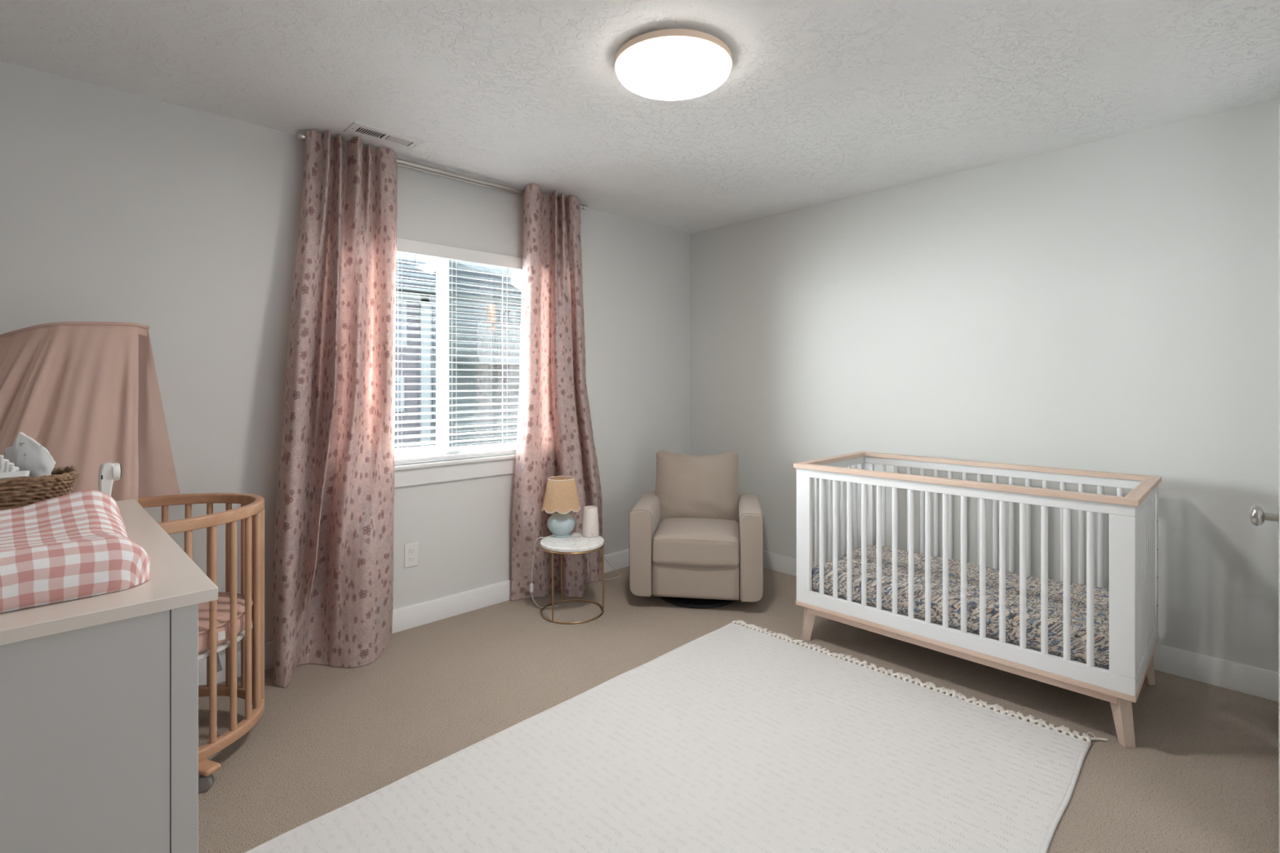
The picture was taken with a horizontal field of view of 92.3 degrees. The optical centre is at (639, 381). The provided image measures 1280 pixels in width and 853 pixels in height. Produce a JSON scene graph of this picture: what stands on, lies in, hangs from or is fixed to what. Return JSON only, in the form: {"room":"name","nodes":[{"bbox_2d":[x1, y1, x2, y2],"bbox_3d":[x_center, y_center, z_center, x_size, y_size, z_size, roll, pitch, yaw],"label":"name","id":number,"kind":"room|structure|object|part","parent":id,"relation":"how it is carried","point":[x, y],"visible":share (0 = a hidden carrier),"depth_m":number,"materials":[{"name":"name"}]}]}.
{"room":"baby nursery","nodes":[
{"label":"baby nursery","id":0,"kind":"room"},
{"bbox_2d":[0,60,689,660],"bbox_3d":[-1.298,0.075,3.258,4.753,2.449,0.140,0,0,-44],"label":"wall","id":1,"kind":"structure","parent":0,"point":[181,223],"depth_m":2.70,"materials":[{"name":"white paint"}]},
{"bbox_2d":[404,542,418,568],"bbox_3d":[-1.206,0.917,3.244,0.076,0.124,0.009,0,0,-44],"label":"wall outlet","id":2,"kind":"object","parent":1,"relation":"attached to","point":[411,550],"visible":1,"depth_m":3.24,"materials":[{"name":"white plastic"}]},
{"bbox_2d":[408,547,414,553],"bbox_3d":[-1.204,0.895,3.243,0.033,0.028,0.004,0,0,-44],"label":"socket","id":3,"kind":"object","parent":2,"relation":"attached to","point":[411,550],"depth_m":3.24,"materials":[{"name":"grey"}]},
{"bbox_2d":[408,555,414,562],"bbox_3d":[-1.204,0.939,3.243,0.033,0.028,0.004,0,0,-44],"label":"socket","id":4,"kind":"object","parent":2,"relation":"attached to","point":[411,558],"depth_m":3.24,"materials":[{"name":"grey plastic"}]},
{"bbox_2d":[198,548,629,685],"bbox_3d":[-1.245,1.242,3.203,4.553,0.116,0.014,0,0,-44],"label":"baseboard","id":5,"kind":"structure","parent":1,"relation":"attached to","point":[405,618],"depth_m":3.36,"materials":[{"name":"white paint"}]},
{"bbox_2d":[297,132,587,209],"bbox_3d":[-0.974,-1.113,3.404,1.679,0.060,0.100,0,0,-44],"label":"curtain rod","id":6,"kind":"object","parent":1,"relation":"attached to","point":[300,135],"visible":0.6,"depth_m":3.35,"materials":[{"name":"silver metal"}]},
{"bbox_2d":[272,129,397,687],"bbox_3d":[-1.361,0.080,2.842,0.589,2.432,0.333,0,0,-44],"label":"curtain","id":7,"kind":"object","parent":6,"relation":"hanging from","point":[333,556],"visible":0.99,"depth_m":2.84,"materials":[{"name":"fabric"}]},
{"bbox_3d":[-0.985,-1.118,3.415,1.595,0.013,0.013,0,0,-44],"label":"rod","id":8,"kind":"part","parent":6,"relation":"part of","materials":[{"name":"silver metal"}]},
{"bbox_3d":[-0.950,-1.118,3.379,1.635,0.017,0.017,0,0,-44],"label":"rod","id":9,"kind":"part","parent":6,"relation":"part of","materials":[{"name":"silver metal"}]},
{"bbox_2d":[511,184,602,600],"bbox_3d":[-0.444,0.080,3.779,0.702,2.432,0.256,0,0,-44],"label":"curtain","id":10,"kind":"object","parent":6,"relation":"hanging from","point":[555,436],"visible":0.93,"depth_m":3.70,"materials":[{"name":"fabric"}]},
{"bbox_2d":[394,237,523,487],"bbox_3d":[-1.100,-0.097,3.425,1.330,1.294,0.165,0,0,-44],"label":"window","id":11,"kind":"structure","parent":1,"relation":"in","point":[411,473],"depth_m":3.44,"materials":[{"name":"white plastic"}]},
{"bbox_3d":[-1.327,-0.163,3.255,0.626,1.115,0.030,0,0,-44],"label":"sash","id":12,"kind":"part","parent":11,"relation":"part of","materials":[{"name":"white plastic"}]},
{"bbox_3d":[-1.075,0.450,3.399,1.270,0.020,0.092,0,0,-44],"label":"sill","id":13,"kind":"part","parent":11,"relation":"part of","materials":[{"name":"white paint"}]},
{"bbox_3d":[-1.132,-0.150,3.458,1.270,1.180,0.073,0,0,-44],"label":"frame","id":14,"kind":"part","parent":11,"relation":"part of","materials":[{"name":"white plastic"}]},
{"bbox_2d":[394,251,522,463],"bbox_3d":[-1.080,-0.155,3.404,1.254,1.166,0.066,0,0,-44],"label":"window blind","id":15,"kind":"object","parent":11,"relation":"attached to","point":[508,451],"visible":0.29,"depth_m":3.44,"materials":[{"name":"white plastic"}]},
{"bbox_3d":[-1.265,-0.138,3.235,0.002,1.104,0.053,0,0,-44],"label":"ladder cord","id":16,"kind":"part","parent":15,"relation":"part of","materials":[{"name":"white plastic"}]},
{"bbox_3d":[-1.084,0.420,3.409,1.254,0.016,0.048,0,0,-44],"label":"rail","id":17,"kind":"part","parent":15,"relation":"part of","materials":[{"name":"white plastic"}]},
{"bbox_3d":[-0.809,-0.138,3.674,0.002,1.104,0.053,0,0,-44],"label":"ladder cord","id":18,"kind":"part","parent":15,"relation":"part of","materials":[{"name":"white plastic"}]},
{"bbox_3d":[-1.058,-0.709,3.381,1.330,0.070,0.016,0,0,-44],"label":"head casing","id":19,"kind":"part","parent":11,"relation":"part of","materials":[{"name":"white paint"}]},
{"bbox_3d":[-0.922,-0.150,3.687,0.570,1.090,0.026,0,0,-44],"label":"sash","id":20,"kind":"part","parent":11,"relation":"part of","materials":[{"name":"white plastic"}]},
{"bbox_2d":[396,251,511,282],"bbox_3d":[-11.068,-4.225,28.158,6.918,11.950,8.090,0,0,-44],"label":"sky","id":21,"kind":"structure","parent":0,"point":[406,257],"depth_m":26.07,"materials":[{"name":"white"}]},
{"bbox_3d":[-9.294,-4.821,24.278,0.226,0.840,0.040,0,0,-44],"label":"pane","id":22,"kind":"part","parent":21,"relation":"part of","materials":[{"name":"clear glass"}]},
{"bbox_3d":[-5.949,-4.457,27.502,0.257,0.617,0.040,0,0,-44],"label":"pane","id":23,"kind":"part","parent":21,"relation":"part of","materials":[{"name":"clear glass"}]},
{"bbox_2d":[0,0,1279,233],"bbox_3d":[0.286,-1.199,1.614,4.753,0.100,4.627,0,0,-44],"label":"ceiling","id":24,"kind":"structure","parent":0,"point":[820,101],"depth_m":2.30,"materials":[{"name":"white paint"}]},
{"bbox_2d":[343,121,424,150],"bbox_3d":[-1.195,-1.145,2.878,0.318,0.008,0.142,0,0,-44],"label":"ceiling vent","id":25,"kind":"object","parent":24,"relation":"in","point":[362,130],"visible":1,"depth_m":2.87,"materials":[{"name":"white metal"}]},
{"bbox_2d":[614,28,732,100],"bbox_3d":[0.118,-1.102,2.187,0.416,0.094,0.416,0,0,-44],"label":"ceiling light","id":26,"kind":"object","parent":24,"relation":"attached to","point":[666,64],"visible":1,"depth_m":2.08,"materials":[{"name":"white plastic"}]},
{"bbox_3d":[0.118,-1.140,2.187,0.374,0.018,0.374,0,0,-44],"label":"plate","id":27,"kind":"part","parent":26,"relation":"part of","materials":[{"name":"brown wood"}]},
{"bbox_2d":[198,565,1279,852],"bbox_3d":[0.314,1.360,1.585,4.753,0.120,4.547,0,0,-44],"label":"floor","id":28,"kind":"structure","parent":0,"point":[1201,774],"depth_m":2.40,"materials":[{"name":"carpet"}]},
{"bbox_2d":[0,499,217,852],"bbox_3d":[-1.253,0.820,1.217,1.075,0.960,0.500,0,0,45],"label":"dresser","id":29,"kind":"object","parent":28,"relation":"on","point":[99,694],"visible":0.94,"depth_m":0.93,"materials":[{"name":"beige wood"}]},
{"bbox_2d":[0,466,78,510],"bbox_3d":[-1.471,0.272,1.312,0.400,0.135,0.175,0,0,-44],"label":"wicker basket","id":30,"kind":"object","parent":29,"relation":"on","point":[20,491],"visible":0.56,"depth_m":1.34,"materials":[{"name":"brown wicker"}]},
{"bbox_2d":[0,454,19,472],"bbox_3d":[-1.453,0.198,1.406,0.064,0.070,0.023,0,0,-21],"label":"diaper","id":31,"kind":"object","parent":30,"relation":"in","point":[6,466],"visible":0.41,"depth_m":1.40,"materials":[{"name":"white fabric"}]},
{"bbox_2d":[0,471,29,479],"bbox_3d":[-1.483,0.214,1.301,0.268,0.013,0.102,0,0,-44],"label":"diaper","id":32,"kind":"object","parent":30,"relation":"in","point":[20,473],"visible":0.94,"depth_m":1.36,"materials":[{"name":"white fabric"}]},
{"bbox_2d":[4,431,55,477],"bbox_3d":[-1.456,0.178,1.452,0.123,0.117,0.037,0,0,3],"label":"diaper","id":33,"kind":"object","parent":30,"relation":"in","point":[27,454],"visible":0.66,"depth_m":1.44,"materials":[{"name":"white fabric"}]},
{"bbox_2d":[0,489,150,613],"bbox_3d":[-1.241,0.286,0.944,0.525,0.106,0.729,0,0,44],"label":"changing pad","id":34,"kind":"object","parent":29,"relation":"on","point":[76,545],"visible":1,"depth_m":1.00,"materials":[{"name":"fabric"}]},
{"bbox_3d":[-0.894,0.805,0.851,0.010,0.889,0.388,0,0,45],"label":"panel","id":35,"kind":"part","parent":29,"relation":"part of","materials":[{"name":"grey paint"}]},
{"bbox_2d":[97,462,121,496],"bbox_3d":[-1.411,0.279,1.634,0.047,0.122,0.044,0,0,43],"label":"monitor","id":36,"kind":"object","parent":29,"relation":"on","point":[108,473],"visible":0.65,"depth_m":1.62,"materials":[{"name":"white plastic"}]},
{"bbox_2d":[137,493,264,792],"bbox_3d":[-1.702,0.869,2.074,0.752,0.862,0.695,0,0,-44],"label":"crib","id":37,"kind":"object","parent":28,"relation":"on","point":[251,513],"visible":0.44,"depth_m":2.16,"materials":[{"name":"brown wood"}]},
{"bbox_2d":[0,321,179,502],"bbox_3d":[-1.959,0.476,1.928,0.724,1.348,0.680,0,0,-28],"label":"canopy","id":38,"kind":"object","parent":37,"relation":"attached to","point":[87,393],"visible":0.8,"depth_m":1.91,"materials":[{"name":"pink fabric"}]},
{"bbox_2d":[137,329,179,497],"bbox_3d":[-1.918,0.131,2.134,0.215,0.649,0.578,0,0,30],"label":"drape","id":39,"kind":"object","parent":38,"relation":"hanging from","point":[157,472],"depth_m":2.29,"materials":[{"name":"pink fabric"}]},
{"bbox_3d":[-1.709,0.457,2.082,0.752,0.038,0.604,0,0,-44],"label":"rail","id":40,"kind":"part","parent":37,"relation":"part of","materials":[{"name":"brown wood"}]},
{"bbox_2d":[198,591,253,672],"bbox_3d":[-1.709,0.902,2.082,0.679,0.198,0.547,0,0,-44],"label":"mattress","id":41,"kind":"object","parent":37,"relation":"in","point":[223,602],"visible":0.13,"depth_m":2.12,"materials":[{"name":"pink fabric"}]},
{"bbox_3d":[-1.709,1.208,2.082,0.752,0.035,0.604,0,0,-44],"label":"rail","id":42,"kind":"part","parent":37,"relation":"part of","materials":[{"name":"brown wood"}]},
{"bbox_3d":[-1.464,0.845,2.348,0.026,0.741,0.025,0,0,-44],"label":"post","id":43,"kind":"part","parent":37,"relation":"part of","materials":[{"name":"brown wood"}]},
{"bbox_3d":[-1.428,0.845,2.308,0.026,0.741,0.025,0,0,-44],"label":"post","id":44,"kind":"part","parent":37,"relation":"part of","materials":[{"name":"brown wood"}]},
{"bbox_2d":[540,532,604,623],"bbox_3d":[-0.381,1.097,3.462,0.359,0.404,0.359,0,0,-44],"label":"side table","id":45,"kind":"object","parent":28,"relation":"on","point":[569,545],"visible":0.94,"depth_m":3.39,"materials":[{"name":"stone"}]},
{"bbox_3d":[-0.470,1.107,3.312,0.009,0.373,0.009,0,0,-44],"label":"leg","id":46,"kind":"part","parent":45,"relation":"part of","materials":[{"name":"gold metal"}]},
{"bbox_2d":[529,475,581,608],"bbox_3d":[-0.472,0.930,3.547,0.270,0.738,0.226,0,0,-44],"label":"table lamp","id":47,"kind":"object","parent":45,"relation":"on","point":[561,495],"visible":1,"depth_m":3.49,"materials":[{"name":"beige fabric"}]},
{"bbox_2d":[529,582,533,592],"bbox_3d":[-0.622,1.185,3.523,0.022,0.052,0.014,0,0,-44],"label":"switch","id":48,"kind":"object","parent":47,"relation":"attached to","point":[531,586],"depth_m":3.52,"materials":[{"name":"white plastic"}]},
{"bbox_3d":[-0.558,1.021,3.507,0.128,0.268,0.039,0,0,-3],"label":"cord","id":49,"kind":"part","parent":47,"relation":"part of","materials":[{"name":"white plastic"}]},
{"bbox_3d":[-0.457,0.654,3.562,0.221,0.182,0.221,0,0,-44],"label":"lamp shade","id":50,"kind":"part","parent":47,"relation":"part of","materials":[{"name":"fabric"}]},
{"bbox_3d":[-0.457,0.736,3.562,0.226,0.023,0.226,0,0,-44],"label":"shade trim","id":51,"kind":"part","parent":47,"relation":"part of","materials":[{"name":"white fabric"}]},
{"bbox_3d":[-0.457,0.563,3.562,0.157,0.004,0.157,0,0,-44],"label":"shade trim","id":52,"kind":"part","parent":47,"relation":"part of","materials":[{"name":"white fabric"}]},
{"bbox_3d":[-0.462,1.107,3.616,0.009,0.373,0.009,0,0,-44],"label":"leg","id":53,"kind":"part","parent":45,"relation":"part of","materials":[{"name":"gold metal"}]},
{"bbox_2d":[569,506,620,579],"bbox_3d":[-0.234,1.015,3.809,0.161,0.572,0.632,0,0,19],"label":"night light","id":54,"kind":"object","parent":45,"relation":"on","point":[590,526],"visible":0.94,"depth_m":3.52,"materials":[{"name":"grey plastic"}]},
{"bbox_3d":[-0.253,1.094,3.938,0.056,0.414,0.413,0,0,29],"label":"cord","id":55,"kind":"part","parent":54,"relation":"part of","materials":[{"name":"white plastic"}]},
{"bbox_3d":[-0.207,1.107,3.454,0.009,0.373,0.009,0,0,-44],"label":"leg","id":56,"kind":"part","parent":45,"relation":"part of","materials":[{"name":"gold metal"}]},
{"bbox_2d":[244,620,1107,852],"bbox_3d":[0.272,1.289,1.917,1.607,0.022,2.416,0,0,44],"label":"rug","id":57,"kind":"object","parent":28,"relation":"on","point":[736,738],"visible":1,"depth_m":2.01,"materials":[{"name":"white fabric"}]},
{"bbox_2d":[629,450,763,608],"bbox_3d":[0.362,0.878,3.803,0.756,0.845,0.750,0,0,8],"label":"armchair","id":58,"kind":"object","parent":28,"relation":"on","point":[695,543],"visible":1,"depth_m":3.50,"materials":[{"name":"brown"}]},
{"bbox_3d":[0.050,0.983,3.824,0.130,0.491,0.660,0,0,8],"label":"arm","id":59,"kind":"part","parent":58,"relation":"part of"},
{"bbox_2d":[652,517,739,567],"bbox_3d":[0.345,0.950,3.686,0.493,0.189,0.512,0,0,8],"label":"seat cushion","id":60,"kind":"object","parent":58,"relation":"on","point":[677,542],"depth_m":3.46,"materials":[{"name":"beige fabric"}]},
{"bbox_3d":[0.354,1.125,3.749,0.493,0.206,0.580,0,0,8],"label":"panel","id":61,"kind":"part","parent":58,"relation":"part of","materials":[{"name":"beige fabric"}]},
{"bbox_2d":[654,450,738,524],"bbox_3d":[0.364,0.691,3.983,0.563,0.479,0.219,0,-14,8],"label":"cushion","id":62,"kind":"object","parent":58,"relation":"on","point":[688,486],"depth_m":3.90,"materials":[{"name":"beige fabric"}]},
{"bbox_3d":[0.667,0.983,3.733,0.130,0.491,0.660,0,0,8],"label":"arm","id":63,"kind":"part","parent":58,"relation":"part of"},
{"bbox_2d":[793,451,1161,747],"bbox_3d":[1.513,0.856,2.869,1.351,0.888,0.753,0,0,45],"label":"crib","id":64,"kind":"object","parent":28,"relation":"on","point":[1133,518],"visible":0.94,"depth_m":2.58,"materials":[{"name":"white wood"}]},
{"bbox_3d":[0.818,0.756,3.062,0.074,0.564,0.024,0,0,45],"label":"corner post","id":65,"kind":"part","parent":64,"relation":"part of","materials":[{"name":"white paint"}]},
{"bbox_3d":[0.851,1.210,3.084,0.061,0.180,0.056,0,0,0],"label":"leg","id":66,"kind":"part","parent":64,"relation":"part of","materials":[{"name":"brown wood"}]},
{"bbox_3d":[1.050,0.454,3.330,0.024,0.040,0.685,0,0,45],"label":"rail","id":67,"kind":"part","parent":64,"relation":"part of","materials":[{"name":"white paint"}]},
{"bbox_3d":[1.279,0.756,3.560,0.024,0.564,0.036,0,0,45],"label":"post","id":68,"kind":"part","parent":64,"relation":"part of","materials":[{"name":"white paint"}]},
{"bbox_3d":[1.318,0.756,3.564,0.074,0.564,0.024,0,0,45],"label":"corner post","id":69,"kind":"part","parent":64,"relation":"part of","materials":[{"name":"white paint"}]},
{"bbox_2d":[811,545,1108,669],"bbox_3d":[1.513,0.986,2.869,1.263,0.134,0.665,0,0,45],"label":"mattress","id":70,"kind":"object","parent":64,"relation":"on","point":[1077,591],"visible":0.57,"depth_m":2.68,"materials":[{"name":"grey fabric"}]},
{"bbox_3d":[1.262,0.454,2.618,1.331,0.040,0.024,0,0,45],"label":"rail","id":71,"kind":"part","parent":64,"relation":"part of","materials":[{"name":"white paint"}]},
{"bbox_3d":[1.262,1.069,2.618,1.331,0.062,0.024,0,0,45],"label":"rail","id":72,"kind":"part","parent":64,"relation":"part of","materials":[{"name":"white paint"}]},
{"bbox_3d":[1.763,0.454,3.120,1.331,0.040,0.024,0,0,45],"label":"rail","id":73,"kind":"part","parent":64,"relation":"part of","materials":[{"name":"white paint"}]},
{"bbox_3d":[1.707,0.756,2.174,0.074,0.564,0.024,0,0,45],"label":"corner post","id":74,"kind":"part","parent":64,"relation":"part of","materials":[{"name":"white paint"}]},
{"bbox_3d":[1.729,1.210,2.208,0.056,0.180,0.061,0,0,0],"label":"leg","id":75,"kind":"part","parent":64,"relation":"part of","materials":[{"name":"brown wood"}]},
{"bbox_3d":[1.746,0.756,2.178,0.024,0.564,0.036,0,0,45],"label":"post","id":76,"kind":"part","parent":64,"relation":"part of","materials":[{"name":"white paint"}]},
{"bbox_3d":[1.976,0.454,2.407,0.024,0.040,0.685,0,0,45],"label":"rail","id":77,"kind":"part","parent":64,"relation":"part of","materials":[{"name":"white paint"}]},
{"bbox_3d":[1.976,1.069,2.407,0.024,0.062,0.685,0,0,45],"label":"rail","id":78,"kind":"part","parent":64,"relation":"part of","materials":[{"name":"white paint"}]},
{"bbox_3d":[2.174,1.210,2.654,0.061,0.180,0.056,0,0,0],"label":"leg","id":79,"kind":"part","parent":64,"relation":"part of","materials":[{"name":"brown wood"}]},
{"bbox_3d":[2.205,0.756,2.637,0.024,0.564,0.036,0,0,45],"label":"post","id":80,"kind":"part","parent":64,"relation":"part of","materials":[{"name":"white paint"}]},
{"bbox_3d":[2.208,0.756,2.676,0.074,0.564,0.024,0,0,45],"label":"corner post","id":81,"kind":"part","parent":64,"relation":"part of","materials":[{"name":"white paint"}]},
{"bbox_2d":[689,98,1279,672],"bbox_3d":[1.996,0.075,3.193,0.100,2.449,4.527,0,0,-44],"label":"wall","id":82,"kind":"structure","parent":0,"point":[1111,304],"depth_m":3.07,"materials":[{"name":"white paint"}]},
{"bbox_2d":[763,551,1278,702],"bbox_3d":[1.516,1.242,3.609,0.014,0.116,3.233,0,0,-44],"label":"baseboard","id":83,"kind":"structure","parent":82,"relation":"attached to","point":[1241,677],"depth_m":2.64,"materials":[{"name":"white paint"}]},
{"bbox_3d":[2.884,0.076,1.859,0.473,2.449,1.175,0,0,-44],"label":"wall","id":84,"kind":"structure","parent":0,"visible":0},
{"bbox_2d":[1248,103,1279,852],"bbox_3d":[1.952,0.279,1.886,0.769,2.018,0.102,0,0,-44],"label":"door","id":85,"kind":"structure","parent":84,"relation":"in","point":[1257,515],"depth_m":1.67,"materials":[{"name":"white paint"}]},
{"bbox_3d":[1.710,0.370,1.684,0.060,0.060,0.057,0,0,-44],"label":"knob","id":86,"kind":"part","parent":85,"relation":"part of","materials":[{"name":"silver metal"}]},
{"label":"outside","id":87,"kind":"structure","parent":0,"visible":0},
{"bbox_3d":[-14.662,1.800,36.825,90.000,0.100,66.623,0,0,-44],"label":"ground","id":88,"kind":"structure","parent":87,"visible":0},
{"bbox_2d":[394,259,453,464],"bbox_3d":[-6.633,-0.264,12.912,2.327,4.028,6.800,0,0,-44],"label":"house","id":89,"kind":"structure","parent":88,"relation":"on","point":[405,304],"depth_m":11.22,"materials":[{"name":"white"}]},
{"bbox_3d":[-4.424,0.224,10.917,0.289,0.448,0.040,0,0,-44],"label":"pane","id":90,"kind":"part","parent":89,"relation":"part of","materials":[{"name":"clear glass"}]},
{"bbox_3d":[-4.376,-1.082,10.963,0.247,0.706,0.040,0,0,-44],"label":"pane","id":91,"kind":"part","parent":89,"relation":"part of","materials":[{"name":"clear glass"}]},
{"bbox_2d":[415,258,521,447],"bbox_3d":[-5.189,-0.686,19.339,6.000,4.872,7.550,0,0,-44],"label":"house","id":92,"kind":"structure","parent":88,"relation":"on","point":[452,264],"depth_m":16.29,"materials":[{"name":"grey"}]},
{"bbox_3d":[-5.242,0.400,15.684,0.118,1.120,0.040,0,0,-44],"label":"pane","id":93,"kind":"part","parent":92,"relation":"part of","materials":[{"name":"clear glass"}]},
{"bbox_3d":[-5.242,-1.360,15.684,0.118,1.120,0.040,0,0,-44],"label":"pane","id":94,"kind":"part","parent":92,"relation":"part of","materials":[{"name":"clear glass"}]},
{"bbox_3d":[-3.676,-0.951,16.422,2.090,1.020,1.250,0,0,-44],"label":"porch railing","id":95,"kind":"part","parent":92,"relation":"part of","materials":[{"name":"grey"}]},
{"bbox_3d":[-3.788,-1.612,15.655,0.110,0.682,0.200,0,0,-44],"label":"porch post","id":96,"kind":"part","parent":92,"relation":"part of","materials":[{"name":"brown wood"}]},
{"bbox_3d":[-3.801,-0.271,17.073,0.119,0.436,0.040,0,0,-44],"label":"pane","id":97,"kind":"part","parent":92,"relation":"part of","materials":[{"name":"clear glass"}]},
{"bbox_3d":[-3.751,-1.702,17.121,0.100,0.436,0.040,0,0,-44],"label":"pane","id":98,"kind":"part","parent":92,"relation":"part of","materials":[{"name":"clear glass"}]},
{"bbox_3d":[-3.686,-0.271,17.184,0.121,0.436,0.040,0,0,-44],"label":"pane","id":99,"kind":"part","parent":92,"relation":"part of","materials":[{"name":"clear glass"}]},
{"bbox_3d":[-3.635,-1.702,17.233,0.101,0.436,0.040,0,0,-44],"label":"pane","id":100,"kind":"part","parent":92,"relation":"part of","materials":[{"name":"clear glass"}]}
]}

